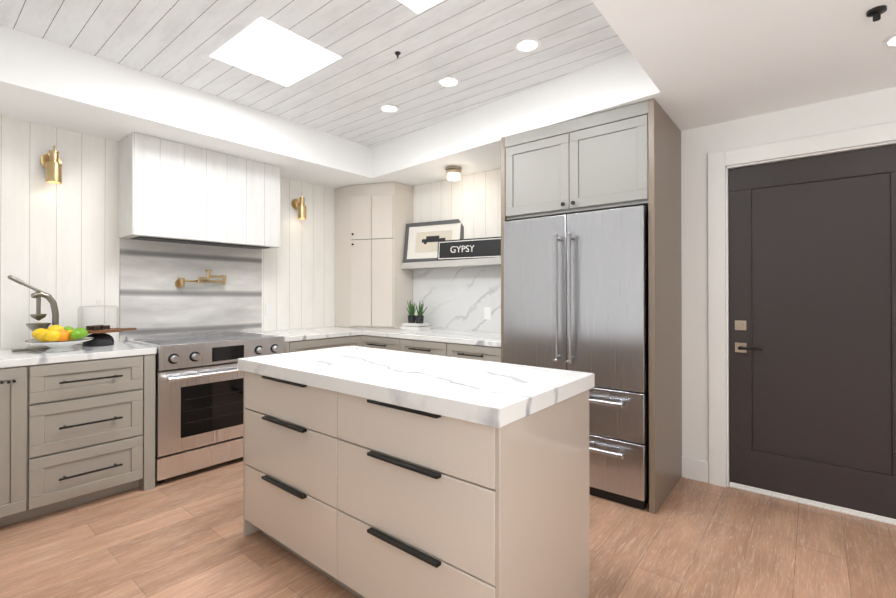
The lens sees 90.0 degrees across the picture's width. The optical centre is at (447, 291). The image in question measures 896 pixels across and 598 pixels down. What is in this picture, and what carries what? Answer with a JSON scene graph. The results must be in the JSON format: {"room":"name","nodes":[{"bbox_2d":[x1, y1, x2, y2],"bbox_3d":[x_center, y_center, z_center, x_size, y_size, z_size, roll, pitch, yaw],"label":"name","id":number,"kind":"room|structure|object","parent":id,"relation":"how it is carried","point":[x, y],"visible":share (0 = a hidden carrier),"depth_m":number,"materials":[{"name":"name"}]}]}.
{"room":"kitchen","nodes":[
{"label":"kitchen","id":0,"kind":"room"},
{"bbox_2d":[0,115,334,348],"bbox_3d":[-2.252,-0.112,3.648,0.100,2.800,4.270,0,0,39],"label":"wall","id":1,"kind":"structure","parent":0,"point":[60,243],"depth_m":3.17,"materials":[{"name":"white wood"}]},
{"bbox_2d":[40,146,61,183],"bbox_3d":[-2.635,-0.843,2.990,0.141,0.245,0.112,0,0,39],"label":"sconce","id":2,"kind":"object","parent":1,"relation":"attached to","point":[51,162],"visible":1,"depth_m":2.95,"materials":[{"name":"gold metal"}]},
{"bbox_2d":[119,238,261,340],"bbox_3d":[-2.089,-0.009,3.753,0.018,0.763,1.100,0,0,39],"label":"backsplash","id":3,"kind":"structure","parent":1,"relation":"attached to","point":[153,299],"depth_m":3.67,"materials":[{"name":"stone"}]},
{"bbox_2d":[175,270,225,287],"bbox_3d":[-2.037,-0.102,3.717,0.110,0.151,0.379,0,0,39],"label":"pot filler","id":4,"kind":"object","parent":3,"relation":"attached to","point":[179,283],"visible":1,"depth_m":3.71,"materials":[{"name":"gold metal"}]},
{"bbox_2d":[118,132,279,248],"bbox_3d":[-1.972,-0.747,3.661,0.318,0.726,1.120,0,0,39],"label":"range hood","id":5,"kind":"object","parent":1,"relation":"attached to","point":[172,191],"visible":1,"depth_m":3.44,"materials":[{"name":"white wood"}]},
{"bbox_2d":[265,303,272,315],"bbox_3d":[-1.696,0.173,4.244,0.005,0.115,0.070,0,0,39],"label":"electrical outlet","id":6,"kind":"object","parent":1,"relation":"attached to","point":[268,309],"visible":1,"depth_m":4.24,"materials":[{"name":"white plastic"}]},
{"bbox_2d":[291,194,305,218],"bbox_3d":[-1.460,-0.836,4.432,0.141,0.245,0.112,0,0,39],"label":"sconce","id":7,"kind":"object","parent":1,"relation":"attached to","point":[298,205],"visible":1,"depth_m":4.39,"materials":[{"name":"gold metal"}]},
{"bbox_2d":[0,0,628,146],"bbox_3d":[-0.670,-1.464,2.359,2.690,0.090,3.060,0,0,39],"label":"ceiling","id":8,"kind":"structure","parent":0,"point":[469,44],"depth_m":2.60,"materials":[{"name":"white wood"}]},
{"bbox_2d":[210,17,340,86],"bbox_3d":[-1.039,-1.415,2.705,0.600,0.004,0.510,0,0,39],"label":"skylight window","id":9,"kind":"structure","parent":8,"relation":"attached to","point":[264,48],"depth_m":2.67,"materials":[{"name":"white glass"}]},
{"bbox_2d":[379,104,399,112],"bbox_3d":[-0.451,-1.409,3.458,0.156,0.008,0.156,0,0,39],"label":"recessed light","id":10,"kind":"object","parent":8,"relation":"in","point":[389,108],"visible":1,"depth_m":3.46,"materials":[{"name":"white"}]},
{"bbox_2d":[399,0,442,13],"bbox_3d":[-0.079,-1.419,1.904,0.600,0.004,0.500,0,0,39],"label":"skylight window","id":11,"kind":"structure","parent":8,"relation":"attached to","point":[418,6],"depth_m":2.21,"materials":[{"name":"white glass"}]},
{"bbox_2d":[437,76,459,86],"bbox_3d":[0.005,-1.411,3.021,0.156,0.008,0.156,0,0,39],"label":"recessed light","id":12,"kind":"object","parent":8,"relation":"in","point":[448,81],"visible":1,"depth_m":3.02,"materials":[{"name":"white plastic"}]},
{"bbox_2d":[514,37,540,52],"bbox_3d":[0.456,-1.414,2.577,0.156,0.008,0.156,0,0,39],"label":"recessed light","id":13,"kind":"object","parent":8,"relation":"in","point":[527,45],"visible":1,"depth_m":2.58,"materials":[{"name":"white"}]},
{"bbox_2d":[0,457,895,597],"bbox_3d":[0.004,1.328,1.802,5.920,0.100,4.270,0,0,39],"label":"floor","id":14,"kind":"structure","parent":0,"point":[180,536],"depth_m":2.21,"materials":[{"name":"brown wood"}]},
{"bbox_2d":[0,361,31,526],"bbox_3d":[-2.691,0.844,2.492,0.668,0.876,0.430,0,0,39],"label":"base cabinet","id":15,"kind":"object","parent":14,"relation":"on","point":[15,380],"depth_m":2.41,"materials":[{"name":"beige wood"}]},
{"bbox_2d":[32,353,156,517],"bbox_3d":[-2.383,0.846,2.871,0.668,0.876,0.681,0,0,39],"label":"base cabinet","id":16,"kind":"object","parent":14,"relation":"on","point":[77,425],"depth_m":2.67,"materials":[{"name":"beige wood"}]},
{"bbox_2d":[0,341,155,364],"bbox_3d":[-2.699,0.386,2.481,0.673,0.040,1.696,0,0,39],"label":"countertop","id":17,"kind":"structure","parent":16,"relation":"on","point":[7,357],"depth_m":2.69,"materials":[{"name":"white stone"}]},
{"bbox_2d":[7,275,58,351],"bbox_3d":[-2.598,0.135,2.810,0.156,0.464,0.242,0,0,39],"label":"press","id":18,"kind":"object","parent":17,"relation":"on","point":[38,294],"visible":0.71,"depth_m":2.81,"materials":[{"name":"grey metal"}]},
{"bbox_2d":[25,325,93,351],"bbox_3d":[-2.389,0.287,2.764,0.325,0.161,0.325,0,0,39],"label":"fruit bowl","id":19,"kind":"object","parent":17,"relation":"on","point":[56,338],"visible":1,"depth_m":2.71,"materials":[{"name":"yellow food"}]},
{"bbox_2d":[82,325,136,346],"bbox_3d":[-2.358,0.301,3.087,0.270,0.135,0.350,0,0,39],"label":"cake stand","id":20,"kind":"object","parent":17,"relation":"on","point":[100,335],"visible":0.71,"depth_m":3.01,"materials":[{"name":"grey"}]},
{"bbox_2d":[77,304,118,328],"bbox_3d":[-2.384,0.160,3.057,0.224,0.199,0.224,0,0,39],"label":"glass cake dome","id":21,"kind":"object","parent":20,"relation":"on","point":[79,310],"visible":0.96,"depth_m":3.04,"materials":[{"name":"white"}]},
{"bbox_2d":[126,329,283,482],"bbox_3d":[-1.834,0.812,3.451,0.732,0.950,0.890,0,0,39],"label":"range","id":22,"kind":"object","parent":14,"relation":"on","point":[199,389],"visible":0.71,"depth_m":3.14,"materials":[{"name":"grey metal"}]},
{"bbox_2d":[284,334,362,352],"bbox_3d":[-1.310,0.853,4.144,0.723,0.876,0.824,0,0,39],"label":"base cabinet","id":23,"kind":"object","parent":14,"relation":"on","point":[336,340],"depth_m":3.92,"materials":[{"name":"beige wood"}]},
{"bbox_2d":[251,326,390,341],"bbox_3d":[-1.130,0.396,4.408,0.673,0.040,1.467,0,0,39],"label":"countertop","id":24,"kind":"structure","parent":23,"relation":"on","point":[320,332],"depth_m":4.17,"materials":[{"name":"white stone"}]},
{"bbox_2d":[363,334,390,349],"bbox_3d":[-0.399,0.854,4.332,0.603,0.876,0.658,0,0,39],"label":"base cabinet","id":25,"kind":"object","parent":14,"relation":"on","point":[380,341],"depth_m":4.10,"materials":[{"name":"beige wood"}]},
{"bbox_2d":[238,366,589,597],"bbox_3d":[-0.246,0.845,2.107,1.586,0.870,0.721,0,0,39],"label":"kitchen island","id":26,"kind":"object","parent":14,"relation":"on","point":[368,472],"depth_m":1.66,"materials":[{"name":"beige wood"}]},
{"bbox_2d":[238,346,593,429],"bbox_3d":[-0.237,0.380,2.120,1.610,0.060,0.750,0,0,39],"label":"island countertop","id":27,"kind":"structure","parent":26,"relation":"on","point":[505,394],"depth_m":1.81,"materials":[{"name":"white stone"}]},
{"bbox_2d":[391,338,438,354],"bbox_3d":[-0.011,0.852,4.016,0.658,0.876,0.658,0,0,39],"label":"base cabinet","id":28,"kind":"object","parent":14,"relation":"on","point":[430,346],"depth_m":3.79,"materials":[{"name":"beige wood"}]},
{"bbox_2d":[439,342,500,362],"bbox_3d":[0.373,0.851,3.703,0.593,0.876,0.658,0,0,39],"label":"base cabinet","id":29,"kind":"object","parent":14,"relation":"on","point":[478,345],"depth_m":3.44,"materials":[{"name":"beige wood"}]},
{"bbox_2d":[363,328,500,345],"bbox_3d":[-0.007,0.394,4.011,1.569,0.040,0.663,0,0,39],"label":"countertop","id":30,"kind":"structure","parent":29,"relation":"on","point":[488,338],"depth_m":3.87,"materials":[{"name":"white stone"}]},
{"bbox_2d":[335,182,412,327],"bbox_3d":[-0.800,-0.362,4.772,0.728,1.480,0.491,0,0,39],"label":"cabinet","id":31,"kind":"object","parent":30,"relation":"on","point":[373,284],"visible":0.98,"depth_m":4.59,"materials":[{"name":"beige wood"}]},
{"bbox_2d":[401,300,430,329],"bbox_3d":[-0.320,0.229,4.439,0.267,0.293,0.180,0,0,39],"label":"potted plants","id":32,"kind":"object","parent":30,"relation":"on","point":[415,322],"visible":1,"depth_m":4.40,"materials":[{"name":"green plant"}]},
{"bbox_2d":[504,205,648,509],"bbox_3d":[0.959,0.393,3.126,0.950,1.775,0.780,0,0,39],"label":"fridge","id":33,"kind":"object","parent":14,"relation":"on","point":[576,291],"visible":0.79,"depth_m":2.76,"materials":[{"name":"grey metal"}]},
{"bbox_2d":[501,98,681,513],"bbox_3d":[0.995,0.086,3.168,1.044,2.398,0.707,0,0,39],"label":"surround","id":34,"kind":"object","parent":14,"relation":"on","point":[625,156],"visible":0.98,"depth_m":2.83,"materials":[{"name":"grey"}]},
{"bbox_2d":[0,0,895,188],"bbox_3d":[0.004,-1.322,1.816,5.720,0.400,4.070,0,0,39],"label":"ceiling","id":35,"kind":"structure","parent":0,"point":[688,64],"depth_m":2.67,"materials":[{"name":"white paint"}]},
{"bbox_2d":[445,166,461,180],"bbox_3d":[0.051,-1.057,4.041,0.150,0.104,0.150,0,0,39],"label":"flush-mount ceiling light","id":36,"kind":"object","parent":35,"relation":"attached to","point":[453,173],"visible":1,"depth_m":3.99,"materials":[{"name":"white glass"}]},
{"bbox_2d":[866,5,886,21],"bbox_3d":[1.709,-1.102,1.786,0.060,0.040,0.060,0,0,39],"label":"sprinkler","id":37,"kind":"object","parent":35,"relation":"attached to","point":[875,13],"visible":0.98,"depth_m":1.78,"materials":[{"name":"black metal"}]},
{"bbox_2d":[881,34,895,47],"bbox_3d":[2.017,-1.117,1.974,0.156,0.008,0.156,0,0,39],"label":"recessed light","id":38,"kind":"object","parent":35,"relation":"in","point":[889,42],"visible":1,"depth_m":2.01,"materials":[{"name":"white plastic"}]},
{"bbox_2d":[413,168,500,332],"bbox_3d":[0.223,-0.367,4.247,1.512,1.483,0.016,0,0,39],"label":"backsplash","id":39,"kind":"structure","parent":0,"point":[461,298],"depth_m":4.30,"materials":[{"name":"stone"}]},
{"bbox_2d":[484,307,490,319],"bbox_3d":[0.365,0.203,4.115,0.075,0.115,0.005,0,0,39],"label":"electrical outlet","id":40,"kind":"object","parent":39,"relation":"attached to","point":[487,313],"visible":1,"depth_m":4.11,"materials":[{"name":"white plastic"}]},
{"bbox_2d":[681,87,895,486],"bbox_3d":[1.366,-0.114,3.402,5.820,2.800,0.120,0,0,39],"label":"wall","id":41,"kind":"structure","parent":0,"point":[699,145],"depth_m":3.03,"materials":[{"name":"white paint"}]},
{"bbox_2d":[401,257,500,269],"bbox_3d":[0.168,-0.260,4.179,1.512,0.060,0.190,0,0,39],"label":"floating shelf","id":42,"kind":"object","parent":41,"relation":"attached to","point":[482,262],"visible":0.6,"depth_m":4.17,"materials":[{"name":"grey wood"}]},
{"bbox_2d":[403,219,463,262],"bbox_3d":[-0.146,-0.493,4.453,0.670,0.409,0.077,0,0,28],"label":"framed picture","id":43,"kind":"object","parent":42,"relation":"on","point":[422,239],"visible":0.69,"depth_m":4.48,"materials":[{"name":"grey"}]},
{"bbox_2d":[437,237,500,260],"bbox_3d":[0.225,-0.386,4.099,0.740,0.191,0.029,0,0,30],"label":"sign","id":44,"kind":"object","parent":42,"relation":"on","point":[475,248],"visible":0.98,"depth_m":4.11,"materials":[{"name":"black wood"}]},
{"bbox_2d":[682,456,708,482],"bbox_3d":[2.561,1.211,2.336,2.429,0.140,0.015,0,0,39],"label":"baseboard","id":45,"kind":"structure","parent":41,"relation":"attached to","point":[695,469],"depth_m":3.04,"materials":[{"name":"white wood"}]},
{"bbox_2d":[708,121,895,486],"bbox_3d":[2.216,0.180,2.695,1.120,2.205,0.140,0,0,39],"label":"door frame","id":46,"kind":"structure","parent":41,"relation":"attached to","point":[718,325],"depth_m":2.94,"materials":[{"name":"white wood"}]},
{"bbox_2d":[729,144,895,524],"bbox_3d":[2.198,0.237,2.672,0.894,2.091,0.108,0,0,39],"label":"door","id":47,"kind":"structure","parent":41,"relation":"in","point":[812,331],"depth_m":2.68,"materials":[{"name":"grey wood"}]}
]}

